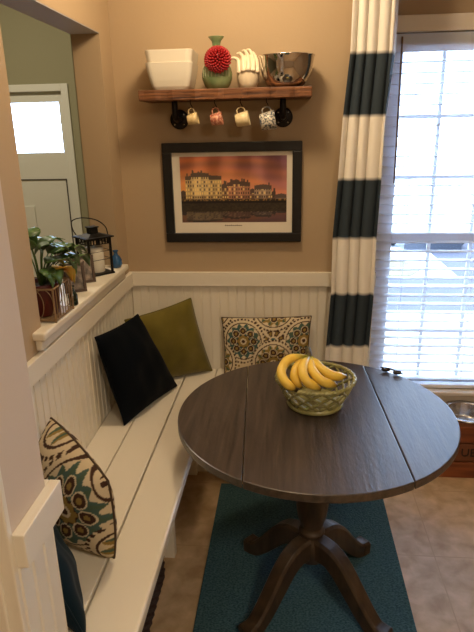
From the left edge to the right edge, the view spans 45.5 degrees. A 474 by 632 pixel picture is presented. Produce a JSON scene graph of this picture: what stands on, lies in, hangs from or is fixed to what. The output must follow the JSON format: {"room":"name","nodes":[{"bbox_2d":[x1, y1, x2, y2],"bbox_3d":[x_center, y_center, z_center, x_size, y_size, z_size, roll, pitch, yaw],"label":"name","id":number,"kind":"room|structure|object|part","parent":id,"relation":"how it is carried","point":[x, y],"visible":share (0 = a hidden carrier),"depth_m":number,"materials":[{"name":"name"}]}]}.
{"room":"dining room","nodes":[
{"label":"dining room","id":0,"kind":"room"},
{"bbox_2d":[0,182,44,532],"bbox_3d":[-0.507,0.164,0.929,0.294,2.460,0.135,0,18,5],"label":"wall","id":1,"kind":"structure","parent":0,"point":[20,458],"depth_m":0.91,"materials":[{"name":"beige paint"}]},
{"bbox_2d":[0,469,28,631],"bbox_3d":[-0.448,0.199,0.848,0.168,2.440,0.030,0,18,5],"label":"trim","id":2,"kind":"structure","parent":1,"relation":"attached to","point":[12,610],"depth_m":0.92,"materials":[{"name":"beige paint"}]},
{"bbox_2d":[12,479,63,567],"bbox_3d":[-0.482,0.358,1.001,0.296,0.065,0.155,0,18,5],"label":"trim","id":3,"kind":"structure","parent":1,"relation":"attached to","point":[31,533],"depth_m":0.96,"materials":[{"name":"beige paint"}]},
{"bbox_2d":[18,529,67,631],"bbox_3d":[-0.344,0.863,1.144,0.006,0.990,0.135,0,18,5],"label":"wainscoting","id":4,"kind":"structure","parent":1,"relation":"attached to","point":[41,587],"depth_m":1.02,"materials":[{"name":"beige paint"}]},
{"bbox_2d":[0,3,91,246],"bbox_3d":[-2.229,-0.649,1.848,3.088,3.500,6.900,0,18,5],"label":"wall","id":5,"kind":"structure","parent":0,"point":[36,51],"depth_m":4.83,"materials":[{"name":"green paint"}]},
{"bbox_2d":[10,91,75,281],"bbox_3d":[-1.937,-1.011,5.280,0.895,2.025,0.057,0,18,5],"label":"door","id":6,"kind":"structure","parent":5,"relation":"in","point":[45,177],"depth_m":5.19,"materials":[{"name":"beige paint"}]},
{"bbox_3d":[-2.039,-0.648,5.385,0.338,0.793,0.012,0,18,5],"label":"raised panel","id":7,"kind":"part","parent":6,"relation":"part of","materials":[{"name":"beige paint"}]},
{"bbox_2d":[8,83,84,253],"bbox_3d":[-1.941,-1.016,5.231,1.005,2.085,0.018,0,18,5],"label":"trim","id":8,"kind":"structure","parent":5,"relation":"attached to","point":[63,87],"depth_m":4.98,"materials":[{"name":"beige paint"}]},
{"bbox_2d":[0,0,128,361],"bbox_3d":[-0.743,0.279,0.590,0.112,2.460,4.200,0,18,5],"label":"wall","id":9,"kind":"structure","parent":0,"point":[92,53],"depth_m":2.22,"materials":[{"name":"beige paint"}]},
{"bbox_2d":[0,0,98,33],"bbox_3d":[-0.625,-0.966,1.797,0.111,0.003,0.817,0,18,5],"label":"trim","id":10,"kind":"structure","parent":9,"relation":"attached to","point":[35,9],"depth_m":1.84,"materials":[{"name":"grey paint"}]},
{"bbox_2d":[27,273,132,387],"bbox_3d":[-0.563,0.084,1.843,0.020,0.065,1.635,0,18,5],"label":"trim","id":11,"kind":"structure","parent":9,"relation":"attached to","point":[43,361],"depth_m":1.90,"materials":[{"name":"beige paint"}]},
{"bbox_2d":[32,264,127,350],"bbox_3d":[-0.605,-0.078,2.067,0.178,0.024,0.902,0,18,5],"label":"trim","id":12,"kind":"structure","parent":9,"relation":"attached to","point":[47,329],"depth_m":1.99,"materials":[{"name":"beige paint"}]},
{"bbox_2d":[34,277,73,322],"bbox_3d":[-0.608,-0.053,1.780,0.132,0.107,0.151,0,18,5],"label":"wire plant stand","id":13,"kind":"object","parent":12,"relation":"on","point":[65,309],"visible":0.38,"depth_m":1.75,"materials":[{"name":"brown metal"}]},
{"bbox_3d":[-0.552,-0.030,1.706,0.006,0.107,0.007,0,18,5],"label":"corner post","id":14,"kind":"part","parent":13,"relation":"part of","materials":[{"name":"brown metal"}]},
{"bbox_2d":[40,306,71,319],"bbox_3d":[-0.608,-0.009,1.795,0.122,0.004,0.140,0,18,5],"label":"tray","id":15,"kind":"object","parent":13,"relation":"on","point":[66,309],"depth_m":1.76,"materials":[{"name":"brown metal"}]},
{"bbox_2d":[28,227,89,316],"bbox_3d":[-0.592,-0.171,1.859,0.165,0.262,0.408,0,18,5],"label":"potted plant","id":16,"kind":"object","parent":13,"relation":"on","point":[49,277],"visible":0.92,"depth_m":1.75,"materials":[{"name":"green plant"}]},
{"bbox_3d":[-0.606,-0.057,1.768,0.112,0.102,0.112,0,18,5],"label":"pot","id":17,"kind":"part","parent":16,"relation":"part of","materials":[{"name":"red ceramic"}]},
{"bbox_3d":[-0.539,-0.075,1.843,0.006,0.107,0.007,0,18,5],"label":"corner post","id":18,"kind":"part","parent":13,"relation":"part of","materials":[{"name":"brown metal"}]},
{"bbox_2d":[68,285,78,305],"bbox_3d":[-0.549,-0.070,1.889,0.032,0.068,0.032,0,18,5],"label":"bottle","id":19,"kind":"object","parent":12,"relation":"on","point":[75,295],"visible":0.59,"depth_m":1.88,"materials":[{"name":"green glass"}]},
{"bbox_2d":[61,262,86,293],"bbox_3d":[-0.599,-0.144,2.065,0.078,0.105,0.081,-9,20,-23],"label":"photo frame","id":20,"kind":"object","parent":12,"relation":"on","point":[80,285],"visible":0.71,"depth_m":2.05,"materials":[{"name":"brown wood"}]},
{"bbox_2d":[72,255,95,282],"bbox_3d":[-0.598,-0.186,2.193,0.078,0.105,0.079,-9,19,-21],"label":"photo frame","id":21,"kind":"object","parent":12,"relation":"on","point":[90,276],"visible":0.49,"depth_m":2.18,"materials":[{"name":"brown wood"}]},
{"bbox_2d":[71,217,114,276],"bbox_3d":[-0.586,-0.287,2.276,0.148,0.242,0.138,-17,24,-40],"label":"candle lantern","id":22,"kind":"object","parent":12,"relation":"on","point":[92,234],"visible":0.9,"depth_m":2.26,"materials":[{"name":"black metal"}]},
{"bbox_3d":[-0.583,-0.231,2.239,0.008,0.142,0.008,-17,24,-40],"label":"post","id":23,"kind":"part","parent":22,"relation":"part of","materials":[{"name":"black metal"}]},
{"bbox_3d":[-0.589,-0.354,2.229,0.137,0.086,0.102,-2,18,-2],"label":"wire handle","id":24,"kind":"part","parent":22,"relation":"part of","materials":[{"name":"black metal"}]},
{"bbox_2d":[85,245,104,272],"bbox_3d":[-0.581,-0.236,2.309,0.074,0.108,0.074,0,18,5],"label":"pillar candle","id":25,"kind":"object","parent":22,"relation":"in","point":[99,266],"visible":0.69,"depth_m":2.28,"materials":[{"name":"beige wax"}]},
{"bbox_3d":[-0.513,-0.252,2.301,0.008,0.142,0.008,-17,24,-40],"label":"post","id":26,"kind":"part","parent":22,"relation":"part of","materials":[{"name":"black metal"}]},
{"bbox_2d":[112,250,121,267],"bbox_3d":[-0.516,-0.243,2.409,0.050,0.074,0.050,0,18,5],"label":"bud vase","id":27,"kind":"object","parent":12,"relation":"on","point":[117,261],"visible":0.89,"depth_m":2.39,"materials":[{"name":"blue glass"}]},
{"bbox_2d":[31,288,133,449],"bbox_3d":[-0.560,0.540,2.003,0.006,0.900,1.655,0,18,5],"label":"wainscoting","id":28,"kind":"structure","parent":9,"relation":"attached to","point":[76,392],"depth_m":2.01,"materials":[{"name":"beige paint"}]},
{"bbox_2d":[107,0,352,309],"bbox_3d":[0.015,-0.430,2.712,1.232,2.460,0.390,0,18,5],"label":"wall","id":29,"kind":"structure","parent":0,"point":[322,28],"depth_m":2.37,"materials":[{"name":"beige paint"}]},
{"bbox_2d":[138,86,311,129],"bbox_3d":[-0.041,-0.834,2.279,0.674,0.147,0.186,0,18,5],"label":"wall shelf","id":30,"kind":"object","parent":29,"relation":"attached to","point":[283,115],"visible":0.98,"depth_m":2.19,"materials":[{"name":"red wood"}]},
{"bbox_2d":[145,61,197,89],"bbox_3d":[-0.255,-0.951,2.256,0.186,0.098,0.186,0,18,5],"label":"square bowl","id":31,"kind":"object","parent":30,"relation":"on","point":[180,74],"visible":0.83,"depth_m":2.18,"materials":[{"name":"beige ceramic"}]},
{"bbox_2d":[145,49,197,64],"bbox_3d":[-0.255,-0.987,2.246,0.188,0.112,0.188,0,18,5],"label":"square bowl","id":32,"kind":"object","parent":31,"relation":"in","point":[160,55],"visible":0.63,"depth_m":2.15,"materials":[{"name":"beige ceramic"}]},
{"bbox_2d":[187,108,199,124],"bbox_3d":[-0.175,-0.793,2.245,0.049,0.065,0.047,0,18,5],"label":"espresso cup","id":33,"kind":"object","parent":30,"relation":"hanging from","point":[192,119],"visible":1,"depth_m":2.23,"materials":[{"name":"beige ceramic"}]},
{"bbox_2d":[202,35,231,88],"bbox_3d":[-0.079,-0.990,2.213,0.125,0.192,0.154,0,18,5],"label":"vase","id":34,"kind":"object","parent":30,"relation":"on","point":[217,72],"visible":0.98,"depth_m":2.17,"materials":[{"name":"green ceramic"}]},
{"bbox_2d":[210,107,223,125],"bbox_3d":[-0.081,-0.791,2.237,0.052,0.069,0.051,0,18,5],"label":"espresso cup","id":35,"kind":"object","parent":30,"relation":"hanging from","point":[216,118],"visible":1,"depth_m":2.22,"materials":[{"name":"pink ceramic"}]},
{"bbox_2d":[235,107,250,126],"bbox_3d":[0.022,-0.786,2.229,0.063,0.075,0.057,0,18,5],"label":"espresso cup","id":36,"kind":"object","parent":30,"relation":"hanging from","point":[241,119],"visible":1,"depth_m":2.21,"materials":[{"name":"beige ceramic"}]},
{"bbox_2d":[231,49,259,87],"bbox_3d":[0.040,-0.969,2.213,0.107,0.147,0.099,-16,23,-38],"label":"vase","id":37,"kind":"object","parent":30,"relation":"on","point":[248,66],"visible":0.93,"depth_m":2.19,"materials":[{"name":"beige ceramic"}]},
{"bbox_2d":[259,106,276,129],"bbox_3d":[0.122,-0.778,2.223,0.069,0.089,0.073,0,18,5],"label":"espresso cup","id":38,"kind":"object","parent":30,"relation":"hanging from","point":[267,119],"visible":1,"depth_m":2.20,"materials":[{"name":"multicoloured ceramic"}]},
{"bbox_2d":[258,52,314,86],"bbox_3d":[0.193,-0.952,2.204,0.221,0.116,0.221,0,18,5],"label":"mixing bowl","id":39,"kind":"object","parent":30,"relation":"on","point":[280,69],"visible":0.86,"depth_m":2.13,"materials":[{"name":"silver metal"}]},
{"bbox_2d":[161,141,301,241],"bbox_3d":[-0.020,-0.535,2.459,0.599,0.426,0.026,0,18,5],"label":"framed print","id":40,"kind":"object","parent":29,"relation":"attached to","point":[251,191],"visible":1,"depth_m":2.46,"materials":[{"name":"black paint"}]},
{"bbox_2d":[132,286,371,446],"bbox_3d":[0.071,0.288,2.733,1.112,0.900,0.006,0,18,5],"label":"wainscoting","id":41,"kind":"structure","parent":29,"relation":"attached to","point":[210,303],"depth_m":2.63,"materials":[{"name":"beige paint"}]},
{"bbox_2d":[128,272,375,286],"bbox_3d":[0.059,-0.169,2.577,1.125,0.065,0.020,0,18,5],"label":"trim","id":42,"kind":"structure","parent":29,"relation":"attached to","point":[274,279],"depth_m":2.57,"materials":[{"name":"beige paint"}]},
{"bbox_2d":[325,0,398,366],"bbox_3d":[0.525,-0.299,2.439,0.281,2.320,0.094,-5,18,-11],"label":"curtain","id":43,"kind":"object","parent":29,"relation":"hanging from","point":[374,22],"visible":0.63,"depth_m":2.34,"materials":[{"name":"fabric"}]},
{"bbox_2d":[369,0,473,401],"bbox_3d":[1.675,-0.455,2.683,2.080,2.460,0.140,0,18,5],"label":"wall window","id":44,"kind":"structure","parent":29,"relation":"in","point":[406,7],"depth_m":2.42,"materials":[{"name":"beige paint"}]},
{"bbox_2d":[369,31,473,388],"bbox_3d":[1.144,-0.427,2.697,0.928,1.688,0.077,0,18,5],"label":"window blind","id":45,"kind":"object","parent":44,"relation":"attached to","point":[442,41],"visible":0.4,"depth_m":2.77,"materials":[{"name":"white plastic"}]},
{"bbox_3d":[1.161,0.362,2.966,0.928,0.020,0.046,0,18,5],"label":"rail","id":46,"kind":"part","parent":45,"relation":"part of","materials":[{"name":"white plastic"}]},
{"bbox_2d":[369,50,473,395],"bbox_3d":[1.166,-0.423,2.716,1.060,1.716,0.145,0,18,5],"label":"window","id":47,"kind":"structure","parent":44,"relation":"attached to","point":[393,100],"depth_m":2.77,"materials":[{"name":"white plastic"}]},
{"bbox_3d":[1.177,-0.438,2.759,0.829,1.576,0.014,0,18,5],"label":"pane","id":48,"kind":"part","parent":47,"relation":"part of","materials":[{"name":"clear glass"}]},
{"bbox_2d":[150,314,473,631],"bbox_3d":[-0.499,1.073,2.202,6.500,0.060,7.000,0,18,5],"label":"floor","id":49,"kind":"structure","parent":0,"point":[432,524],"depth_m":2.40,"materials":[{"name":"stone"}]},
{"bbox_2d":[142,558,164,631],"bbox_3d":[-0.438,1.014,1.841,0.249,0.274,0.789,0,18,5],"label":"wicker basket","id":50,"kind":"object","parent":49,"relation":"on","point":[153,604],"visible":0.1,"depth_m":2.06,"materials":[{"name":"brown wicker"}]},
{"bbox_2d":[64,368,247,631],"bbox_3d":[-0.115,0.780,2.047,0.872,0.578,1.623,0,18,5],"label":"bench","id":51,"kind":"object","parent":49,"relation":"on","point":[145,461],"visible":0.34,"depth_m":1.77,"materials":[{"name":"beige paint"}]},
{"bbox_2d":[53,525,85,631],"bbox_3d":[-0.459,0.546,1.326,0.145,0.322,0.309,-11,20,-27],"label":"throw pillow","id":52,"kind":"object","parent":51,"relation":"on","point":[71,588],"visible":0.39,"depth_m":1.26,"materials":[{"name":"blue fabric"}]},
{"bbox_2d":[39,417,116,558],"bbox_3d":[-0.459,0.480,1.543,0.379,0.313,0.160,15,24,41],"label":"throw pillow","id":53,"kind":"object","parent":51,"relation":"on","point":[87,521],"visible":0.85,"depth_m":1.44,"materials":[{"name":"fabric"}]},
{"bbox_2d":[94,314,176,425],"bbox_3d":[-0.413,0.196,2.308,0.151,0.377,0.431,6,19,21],"label":"throw pillow","id":54,"kind":"object","parent":51,"relation":"on","point":[137,373],"visible":1,"depth_m":2.22,"materials":[{"name":"black fabric"}]},
{"bbox_2d":[124,298,212,376],"bbox_3d":[-0.308,0.113,2.582,0.394,0.368,0.122,-7,19,-16],"label":"throw pillow","id":55,"kind":"object","parent":51,"relation":"on","point":[174,330],"visible":0.66,"depth_m":2.55,"materials":[{"name":"green fabric"}]},
{"bbox_3d":[-0.283,0.725,2.258,0.050,0.558,0.040,0,18,5],"label":"leg","id":56,"kind":"part","parent":51,"relation":"part of","materials":[{"name":"beige paint"}]},
{"bbox_3d":[-0.232,0.542,2.816,0.050,0.558,0.040,0,18,5],"label":"leg","id":57,"kind":"part","parent":51,"relation":"part of","materials":[{"name":"beige paint"}]},
{"bbox_2d":[221,315,311,372],"bbox_3d":[0.134,0.139,2.606,0.416,0.277,0.132,0,18,5],"label":"throw pillow","id":58,"kind":"object","parent":51,"relation":"on","point":[248,341],"visible":0.71,"depth_m":2.56,"materials":[{"name":"fabric"}]},
{"bbox_2d":[193,483,416,631],"bbox_3d":[0.213,1.175,1.736,0.776,0.008,2.180,0,18,5],"label":"runner rug","id":59,"kind":"object","parent":49,"relation":"on","point":[234,579],"visible":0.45,"depth_m":2.21,"materials":[{"name":"teal carpet"}]},
{"bbox_2d":[178,360,460,631],"bbox_3d":[0.269,0.680,2.021,0.920,0.752,0.920,0,18,2],"label":"round table","id":60,"kind":"object","parent":59,"relation":"on","point":[391,436],"visible":0.98,"depth_m":1.83,"materials":[{"name":"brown wood"}]},
{"bbox_3d":[0.149,0.873,2.225,0.064,0.263,0.307,-17,24,-40],"label":"leg","id":61,"kind":"part","parent":60,"relation":"part of","materials":[{"name":"brown wood"}]},
{"bbox_3d":[0.136,0.952,1.983,0.307,0.263,0.064,-16,23,-38],"label":"leg","id":62,"kind":"part","parent":60,"relation":"part of","materials":[{"name":"brown wood"}]},
{"bbox_2d":[274,361,356,415],"bbox_3d":[0.269,0.253,1.944,0.280,0.108,0.280,0,18,5],"label":"bowl","id":63,"kind":"object","parent":60,"relation":"on","point":[305,401],"visible":0.73,"depth_m":1.88,"materials":[{"name":"wicker"}]},
{"bbox_2d":[276,346,346,391],"bbox_3d":[0.233,0.185,1.861,0.195,0.096,0.181,-15,23,-36],"label":"banana bunch","id":64,"kind":"object","parent":63,"relation":"in","point":[304,364],"visible":1,"depth_m":1.83,"materials":[{"name":"yellow food"}]},
{"bbox_3d":[0.246,0.132,1.940,0.023,0.045,0.052,0,18,5],"label":"stem crown","id":65,"kind":"part","parent":64,"relation":"part of","materials":[{"name":"yellow food"}]},
{"bbox_3d":[0.412,0.873,2.210,0.307,0.263,0.064,-16,23,-38],"label":"leg","id":66,"kind":"part","parent":60,"relation":"part of","materials":[{"name":"brown wood"}]},
{"bbox_3d":[0.401,0.951,1.971,0.064,0.263,0.307,-18,24,-41],"label":"leg","id":67,"kind":"part","parent":60,"relation":"part of","materials":[{"name":"brown wood"}]},
{"bbox_2d":[380,367,402,374],"bbox_3d":[0.600,0.213,2.189,0.096,0.018,0.026,13,23,38],"label":"glasses","id":68,"kind":"object","parent":60,"relation":"on","point":[385,369],"visible":1,"depth_m":2.18,"materials":[{"name":"black plastic"}]},
{"bbox_2d":[438,421,473,477],"bbox_3d":[1.266,0.630,2.866,0.550,0.301,0.230,0,18,5],"label":"crate","id":69,"kind":"object","parent":49,"relation":"on","point":[457,469],"visible":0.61,"depth_m":2.78,"materials":[{"name":"red wood"}]},
{"bbox_2d":[445,400,473,423],"bbox_3d":[1.151,0.516,2.841,0.244,0.087,0.244,0,18,5],"label":"bowl","id":70,"kind":"object","parent":69,"relation":"in","point":[463,410],"visible":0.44,"depth_m":2.92,"materials":[{"name":"silver metal"}]},
{"label":"outside","id":71,"kind":"structure","parent":0,"visible":0},
{"bbox_2d":[387,243,473,310],"bbox_3d":[12.685,-0.640,9.725,65.000,0.010,7.000,0,18,5],"label":"driveway","id":72,"kind":"structure","parent":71,"point":[439,255],"depth_m":9.72,"materials":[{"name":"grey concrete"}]},
{"bbox_2d":[391,179,473,249],"bbox_3d":[4.541,-2.773,14.454,1.790,1.420,4.440,0,18,5],"label":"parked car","id":73,"kind":"object","parent":72,"relation":"on","point":[438,189],"visible":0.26,"depth_m":12.97,"materials":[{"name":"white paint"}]},
{"bbox_2d":[404,243,461,249],"bbox_3d":[4.362,-1.594,12.565,1.240,0.240,0.080,0,18,5],"label":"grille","id":74,"kind":"object","parent":73,"relation":"attached to","point":[408,246],"depth_m":12.54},
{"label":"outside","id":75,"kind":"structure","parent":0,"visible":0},
{"bbox_2d":[390,150,473,275],"bbox_3d":[10.175,-9.411,37.055,75.000,0.200,67.250,0,18,5],"label":"ground","id":76,"kind":"structure","parent":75,"point":[444,160],"depth_m":35.37,"materials":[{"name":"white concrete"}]},
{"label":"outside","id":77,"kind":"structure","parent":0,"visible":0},
{"bbox_2d":[389,256,419,275],"bbox_3d":[-0.018,-1.113,11.900,7.300,0.029,2.200,0,18,5],"label":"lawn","id":78,"kind":"structure","parent":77,"point":[393,264],"depth_m":11.17,"materials":[{"name":"white"}]}
]}

